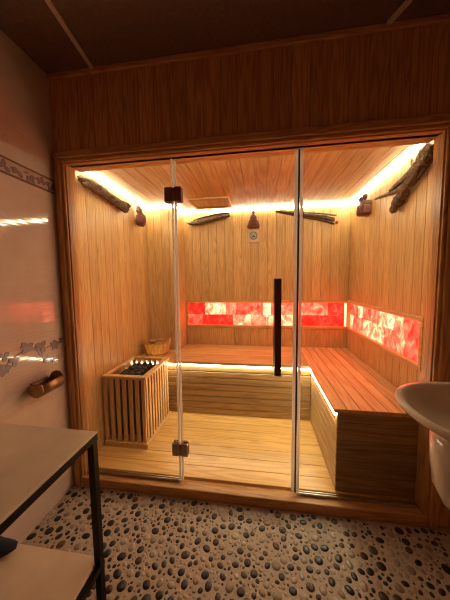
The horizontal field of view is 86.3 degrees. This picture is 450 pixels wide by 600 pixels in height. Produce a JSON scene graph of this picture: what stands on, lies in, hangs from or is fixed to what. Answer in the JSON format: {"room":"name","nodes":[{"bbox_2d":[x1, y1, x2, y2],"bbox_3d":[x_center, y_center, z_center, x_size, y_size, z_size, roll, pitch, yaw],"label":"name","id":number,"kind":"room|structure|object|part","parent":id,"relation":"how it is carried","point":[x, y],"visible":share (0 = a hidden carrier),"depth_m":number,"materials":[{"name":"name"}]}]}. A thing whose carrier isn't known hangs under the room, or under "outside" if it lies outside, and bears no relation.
{"room":"bathroom","nodes":[
{"label":"bathroom","id":0,"kind":"room"},
{"bbox_2d":[0,29,150,543],"bbox_3d":[-1.078,-0.006,1.060,0.055,2.515,3.640,0,5,8],"label":"wall","id":1,"kind":"structure","parent":0,"point":[31,304],"depth_m":1.37,"materials":[{"name":"tile"}]},
{"bbox_2d":[0,154,54,194],"bbox_3d":[-1.165,-0.575,0.334,0.007,0.081,2.277,0,5,8],"label":"trim","id":2,"kind":"structure","parent":1,"relation":"attached to","point":[9,167],"depth_m":1.25,"materials":[{"name":"tile"}]},
{"bbox_2d":[0,337,62,376],"bbox_3d":[-1.088,0.331,0.882,0.004,0.169,1.231,0,5,8],"label":"trim","id":3,"kind":"structure","parent":1,"relation":"attached to","point":[39,347],"depth_m":1.25,"materials":[{"name":"grey tile"}]},
{"bbox_2d":[27,370,64,397],"bbox_3d":[-0.979,0.459,1.317,0.099,0.097,0.142,0,5,8],"label":"holder","id":4,"kind":"object","parent":1,"relation":"attached to","point":[45,385],"visible":1,"depth_m":1.30,"materials":[{"name":"gold metal"}]},
{"bbox_3d":[-1.023,0.461,1.322,0.010,0.044,0.100,0,5,8],"label":"wall plate","id":5,"kind":"part","parent":4,"relation":"part of","materials":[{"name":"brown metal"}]},
{"bbox_2d":[53,158,90,485],"bbox_3d":[-0.959,0.170,1.529,0.062,2.084,0.101,0,5,8],"label":"trim","id":6,"kind":"structure","parent":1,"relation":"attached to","point":[64,175],"depth_m":1.50,"materials":[{"name":"brown wood"}]},
{"bbox_2d":[77,175,130,212],"bbox_3d":[-0.895,-0.791,1.857,0.088,0.120,0.608,0,5,8],"label":"driftwood log","id":7,"kind":"object","parent":1,"relation":"attached to","point":[86,182],"visible":1,"depth_m":1.76,"materials":[{"name":"brown wood"}]},
{"bbox_2d":[85,171,146,209],"bbox_3d":[-0.898,-0.925,2.034,0.026,0.026,1.017,0,5,8],"label":"led strip","id":8,"kind":"object","parent":1,"relation":"attached to","point":[91,173],"visible":0.64,"depth_m":1.97,"materials":[{"name":"plastic"}]},
{"bbox_2d":[135,205,146,226],"bbox_3d":[-0.817,-0.816,2.329,0.102,0.197,0.102,0,5,8],"label":"bundle","id":9,"kind":"object","parent":1,"relation":"hanging from","point":[140,221],"visible":1,"depth_m":2.30,"materials":[{"name":"pink fabric"}]},
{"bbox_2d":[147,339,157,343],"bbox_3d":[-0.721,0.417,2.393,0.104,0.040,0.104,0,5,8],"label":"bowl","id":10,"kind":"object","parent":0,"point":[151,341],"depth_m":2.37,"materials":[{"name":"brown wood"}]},
{"bbox_2d":[146,208,186,349],"bbox_3d":[-0.644,0.036,2.724,0.335,2.070,0.259,0,5,8],"label":"pillar","id":11,"kind":"structure","parent":0,"point":[159,221],"depth_m":2.58,"materials":[{"name":"brown wood"}]},
{"bbox_2d":[147,205,174,209],"bbox_3d":[-0.663,-0.966,2.499,0.309,0.026,0.026,0,5,8],"label":"led strip","id":12,"kind":"object","parent":11,"relation":"attached to","point":[162,206],"visible":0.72,"depth_m":2.50,"materials":[{"name":"plastic"}]},
{"bbox_2d":[177,205,184,213],"bbox_3d":[-0.479,-0.976,2.598,0.026,0.026,0.223,0,5,8],"label":"led strip","id":13,"kind":"object","parent":11,"relation":"attached to","point":[179,208],"visible":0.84,"depth_m":2.59,"materials":[{"name":"plastic"}]},
{"bbox_2d":[0,0,449,73],"bbox_3d":[-0.050,-1.224,0.123,2.355,0.040,2.360,0,5,8],"label":"ceiling","id":14,"kind":"structure","parent":0,"point":[109,32],"depth_m":1.11,"materials":[{"name":"paint"}]},
{"bbox_2d":[44,0,93,68],"bbox_3d":[-0.750,-1.249,0.859,0.022,0.012,0.946,-1,5,2],"label":"trim","id":15,"kind":"structure","parent":14,"relation":"attached to","point":[49,3],"depth_m":1.14,"materials":[{"name":"brown wood"}]},
{"bbox_2d":[387,0,412,24],"bbox_3d":[0.862,-1.262,0.780,0.022,0.012,0.705,-2,5,-17],"label":"trim","id":16,"kind":"structure","parent":14,"relation":"attached to","point":[406,3],"depth_m":1.06,"materials":[{"name":"brown wood"}]},
{"bbox_2d":[21,484,449,599],"bbox_3d":[-0.018,1.325,0.341,2.375,0.055,2.300,0,5,8],"label":"floor","id":17,"kind":"structure","parent":0,"point":[156,547],"depth_m":1.18,"materials":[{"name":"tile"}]},
{"bbox_2d":[0,423,105,599],"bbox_3d":[-0.838,0.912,0.496,0.601,0.769,0.963,0,5,8],"label":"shelf unit","id":18,"kind":"object","parent":17,"relation":"on","point":[32,458],"visible":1,"depth_m":0.85,"materials":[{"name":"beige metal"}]},
{"bbox_2d":[0,536,17,557],"bbox_3d":[-0.967,0.948,0.901,0.296,0.122,0.119,-3,5,-29],"label":"folded cloth","id":19,"kind":"object","parent":18,"relation":"on","point":[7,545],"visible":1,"depth_m":0.94,"materials":[{"name":"black fabric"}]},
{"bbox_3d":[-0.842,0.551,0.466,0.601,0.024,0.963,0,5,8],"label":"frame rail","id":20,"kind":"part","parent":18,"relation":"part of","materials":[{"name":"black metal"}]},
{"bbox_3d":[-0.836,1.064,0.508,0.601,0.024,0.963,0,5,8],"label":"frame rail","id":21,"kind":"part","parent":18,"relation":"part of","materials":[{"name":"black metal"}]},
{"bbox_3d":[-0.488,0.879,0.918,0.025,0.757,0.025,0,5,8],"label":"leg","id":22,"kind":"part","parent":18,"relation":"part of","materials":[{"name":"black metal"}]},
{"bbox_2d":[49,23,449,526],"bbox_3d":[0.130,-0.047,1.383,2.275,2.515,0.120,0,5,8],"label":"wall","id":23,"kind":"structure","parent":0,"point":[406,72],"depth_m":1.23,"materials":[{"name":"brown wood"}]},
{"bbox_2d":[99,159,181,481],"bbox_3d":[-0.611,0.175,1.495,0.649,1.964,0.018,0,5,8],"label":"window","id":24,"kind":"structure","parent":23,"relation":"in","point":[103,471],"depth_m":1.48,"materials":[{"name":"clear glass"}]},
{"bbox_2d":[164,149,299,492],"bbox_3d":[0.036,0.174,1.402,0.752,1.946,0.122,0,5,8],"label":"door","id":25,"kind":"structure","parent":23,"relation":"in","point":[175,194],"depth_m":1.36,"materials":[{"name":"clear glass"}]},
{"bbox_3d":[0.289,0.153,1.313,0.036,0.540,0.022,0,5,8],"label":"handle","id":26,"kind":"part","parent":25,"relation":"part of","materials":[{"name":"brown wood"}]},
{"bbox_2d":[47,13,449,80],"bbox_3d":[0.109,-1.281,1.235,2.275,0.030,0.048,0,5,8],"label":"trim","id":27,"kind":"structure","parent":23,"relation":"attached to","point":[445,18],"depth_m":1.20,"materials":[{"name":"brown wood"}]},
{"bbox_2d":[52,113,449,171],"bbox_3d":[0.056,-0.839,1.318,2.131,0.062,0.140,0,5,8],"label":"trim","id":28,"kind":"structure","parent":23,"relation":"attached to","point":[409,127],"depth_m":1.26,"materials":[{"name":"brown wood"}]},
{"bbox_2d":[81,472,428,526],"bbox_3d":[0.076,1.180,1.460,2.047,0.058,0.082,0,5,8],"label":"trim","id":29,"kind":"structure","parent":23,"relation":"attached to","point":[192,489],"depth_m":1.41,"materials":[{"name":"brown wood"}]},
{"bbox_2d":[296,147,417,507],"bbox_3d":[0.740,0.175,1.303,0.661,1.964,0.018,0,5,8],"label":"window","id":30,"kind":"structure","parent":23,"relation":"in","point":[299,492],"depth_m":1.35,"materials":[{"name":"clear glass"}]},
{"bbox_2d":[93,144,416,210],"bbox_3d":[0.159,-0.963,1.995,2.230,0.030,1.390,0,5,8],"label":"ceiling","id":31,"kind":"structure","parent":0,"point":[330,177],"depth_m":1.84,"materials":[{"name":"brown wood"}]},
{"bbox_2d":[188,196,231,209],"bbox_3d":[-0.141,-0.970,2.407,0.390,0.016,0.310,0,5,8],"label":"ceiling hatch","id":32,"kind":"object","parent":31,"relation":"attached to","point":[207,202],"visible":1,"depth_m":2.39,"materials":[{"name":"brown wood"}]},
{"bbox_3d":[-0.141,-0.975,2.407,0.333,0.006,0.254,0,5,8],"label":"panel","id":33,"kind":"part","parent":32,"relation":"part of","materials":[{"name":"brown wood"}]},
{"bbox_2d":[98,391,414,502],"bbox_3d":[0.180,1.113,2.140,2.130,0.060,1.340,0,5,8],"label":"floor","id":34,"kind":"structure","parent":0,"point":[225,449],"depth_m":1.73,"materials":[{"name":"brown wood"}]},
{"bbox_2d":[113,365,154,440],"bbox_3d":[-0.726,0.850,2.039,0.261,0.500,0.346,0,5,8],"label":"heater","id":35,"kind":"object","parent":34,"relation":"on","point":[133,385],"visible":0.06,"depth_m":1.87,"materials":[{"name":"metal"}]},
{"bbox_2d":[113,365,154,405],"bbox_3d":[-0.728,0.701,2.027,0.261,0.200,0.346,0,5,8],"label":"tray","id":36,"kind":"object","parent":35,"relation":"on","point":[140,398],"depth_m":1.86,"materials":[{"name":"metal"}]},
{"bbox_2d":[101,356,170,448],"bbox_3d":[-0.722,0.824,2.039,0.354,0.552,0.477,0,5,8],"label":"guard","id":37,"kind":"object","parent":34,"relation":"on","point":[154,383],"visible":0.96,"depth_m":1.83,"materials":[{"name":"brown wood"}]},
{"bbox_3d":[-0.725,0.560,2.017,0.354,0.022,0.477,0,5,8],"label":"frame","id":38,"kind":"part","parent":37,"relation":"part of","materials":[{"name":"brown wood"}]},
{"bbox_3d":[-0.719,1.082,2.060,0.352,0.035,0.473,0,5,8],"label":"frame","id":39,"kind":"part","parent":37,"relation":"part of","materials":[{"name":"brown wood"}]},
{"bbox_2d":[136,344,310,420],"bbox_3d":[-0.017,0.800,2.510,1.633,0.508,0.606,0,5,8],"label":"bench","id":40,"kind":"object","parent":34,"relation":"on","point":[236,380],"visible":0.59,"depth_m":2.22,"materials":[{"name":"brown wood"}]},
{"bbox_2d":[144,338,170,356],"bbox_3d":[-0.684,0.476,2.438,0.264,0.165,0.264,0,5,8],"label":"bucket","id":41,"kind":"object","parent":40,"relation":"on","point":[161,348],"visible":0.91,"depth_m":2.35,"materials":[{"name":"brown wood"}]},
{"bbox_2d":[147,331,171,343],"bbox_3d":[-0.654,0.376,2.384,0.238,0.122,0.113,0,5,8],"label":"ladle","id":42,"kind":"object","parent":41,"relation":"in","point":[151,341],"visible":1,"depth_m":2.40,"materials":[{"name":"brown wood"}]},
{"bbox_2d":[301,347,418,498],"bbox_3d":[0.978,0.828,2.015,0.506,0.508,1.310,0,5,8],"label":"bench","id":43,"kind":"object","parent":34,"relation":"on","point":[367,442],"visible":0.82,"depth_m":1.40,"materials":[{"name":"brown wood"}]},
{"bbox_3d":[0.895,0.893,1.380,0.492,0.484,0.022,0,5,8],"label":"panel","id":44,"kind":"part","parent":43,"relation":"part of","materials":[{"name":"brown wood"}]},
{"bbox_2d":[184,205,350,390],"bbox_3d":[0.454,0.019,2.739,1.935,2.075,0.100,0,5,8],"label":"wall","id":45,"kind":"structure","parent":0,"point":[221,263],"depth_m":2.66,"materials":[{"name":"brown wood"}]},
{"bbox_2d":[187,212,229,224],"bbox_3d":[-0.185,-0.897,2.667,0.492,0.126,0.077,0,5,8],"label":"driftwood piece","id":46,"kind":"object","parent":45,"relation":"attached to","point":[220,216],"visible":1,"depth_m":2.64,"materials":[{"name":"brown wood"}]},
{"bbox_2d":[248,230,258,242],"bbox_3d":[0.312,-0.700,2.630,0.124,0.136,0.037,0,5,8],"label":"thermometer","id":47,"kind":"object","parent":45,"relation":"attached to","point":[253,235],"visible":1,"depth_m":2.62,"materials":[{"name":"brown wood"}]},
{"bbox_2d":[247,209,259,228],"bbox_3d":[0.304,-0.876,2.577,0.135,0.199,0.135,0,5,8],"label":"cone","id":48,"kind":"object","parent":45,"relation":"hanging from","point":[253,223],"visible":1,"depth_m":2.55,"materials":[{"name":"pink"}]},
{"bbox_2d":[183,203,348,214],"bbox_3d":[0.401,-0.987,2.599,1.769,0.026,0.026,0,5,8],"label":"led strip","id":49,"kind":"object","parent":45,"relation":"attached to","point":[332,204],"visible":0.8,"depth_m":2.59,"materials":[{"name":"plastic"}]},
{"bbox_2d":[186,300,346,329],"bbox_3d":[0.438,0.157,2.728,1.805,0.318,0.070,0,5,8],"label":"panel","id":50,"kind":"object","parent":45,"relation":"attached to","point":[316,314],"visible":0.91,"depth_m":2.72,"materials":[{"name":"red stone"}]},
{"bbox_2d":[276,210,337,224],"bbox_3d":[0.858,-0.874,2.528,0.639,0.177,0.043,0,5,8],"label":"bundle","id":51,"kind":"object","parent":45,"relation":"attached to","point":[319,216],"visible":0.87,"depth_m":2.50,"materials":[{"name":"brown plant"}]},
{"bbox_2d":[347,151,432,387],"bbox_3d":[1.277,0.075,1.938,0.100,2.075,1.420,0,5,8],"label":"wall","id":52,"kind":"structure","parent":0,"point":[389,251],"depth_m":1.72,"materials":[{"name":"brown wood"}]},
{"bbox_2d":[356,193,370,216],"bbox_3d":[1.211,-0.828,2.098,0.116,0.175,0.152,0,5,8],"label":"bundle","id":53,"kind":"object","parent":52,"relation":"hanging from","point":[364,208],"visible":0.99,"depth_m":2.05,"materials":[{"name":"pink fabric"}]},
{"bbox_2d":[346,300,423,370],"bbox_3d":[1.257,0.209,1.982,0.072,0.318,1.210,0,5,8],"label":"panel","id":54,"kind":"object","parent":52,"relation":"attached to","point":[399,334],"visible":0.89,"depth_m":1.76,"materials":[{"name":"red"}]},
{"bbox_2d":[349,144,424,204],"bbox_3d":[1.202,-0.936,1.860,0.026,0.026,1.267,0,5,8],"label":"led strip","id":55,"kind":"object","parent":52,"relation":"attached to","point":[414,150],"visible":0.64,"depth_m":1.70,"materials":[{"name":"plastic"}]},
{"bbox_2d":[374,141,433,212],"bbox_3d":[1.135,-0.732,1.591,0.088,0.292,0.691,0,5,8],"label":"branch","id":56,"kind":"object","parent":52,"relation":"attached to","point":[424,158],"visible":0.98,"depth_m":1.42,"materials":[{"name":"brown plant"}]},
{"bbox_2d":[414,127,449,528],"bbox_3d":[1.089,0.170,1.237,0.062,2.084,0.101,0,5,8],"label":"trim","id":57,"kind":"structure","parent":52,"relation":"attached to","point":[436,331],"depth_m":1.21,"materials":[{"name":"brown wood"}]},
{"bbox_3d":[1.113,0.049,0.074,0.040,2.515,2.300,0,5,8],"label":"wall","id":58,"kind":"structure","parent":0,"visible":0},
{"bbox_2d":[394,382,449,508],"bbox_3d":[0.906,0.518,0.801,0.570,0.545,0.492,0,5,8],"label":"washbasin","id":59,"kind":"object","parent":58,"relation":"attached to","point":[428,403],"visible":1,"depth_m":0.86,"materials":[{"name":"white ceramic"}]},
{"bbox_2d":[394,382,449,441],"bbox_3d":[0.905,0.432,0.794,0.570,0.126,0.492,0,5,8],"label":"basin","id":60,"kind":"object","parent":59,"relation":"in","point":[428,403],"depth_m":0.93,"materials":[{"name":"ceramic"}]}
]}

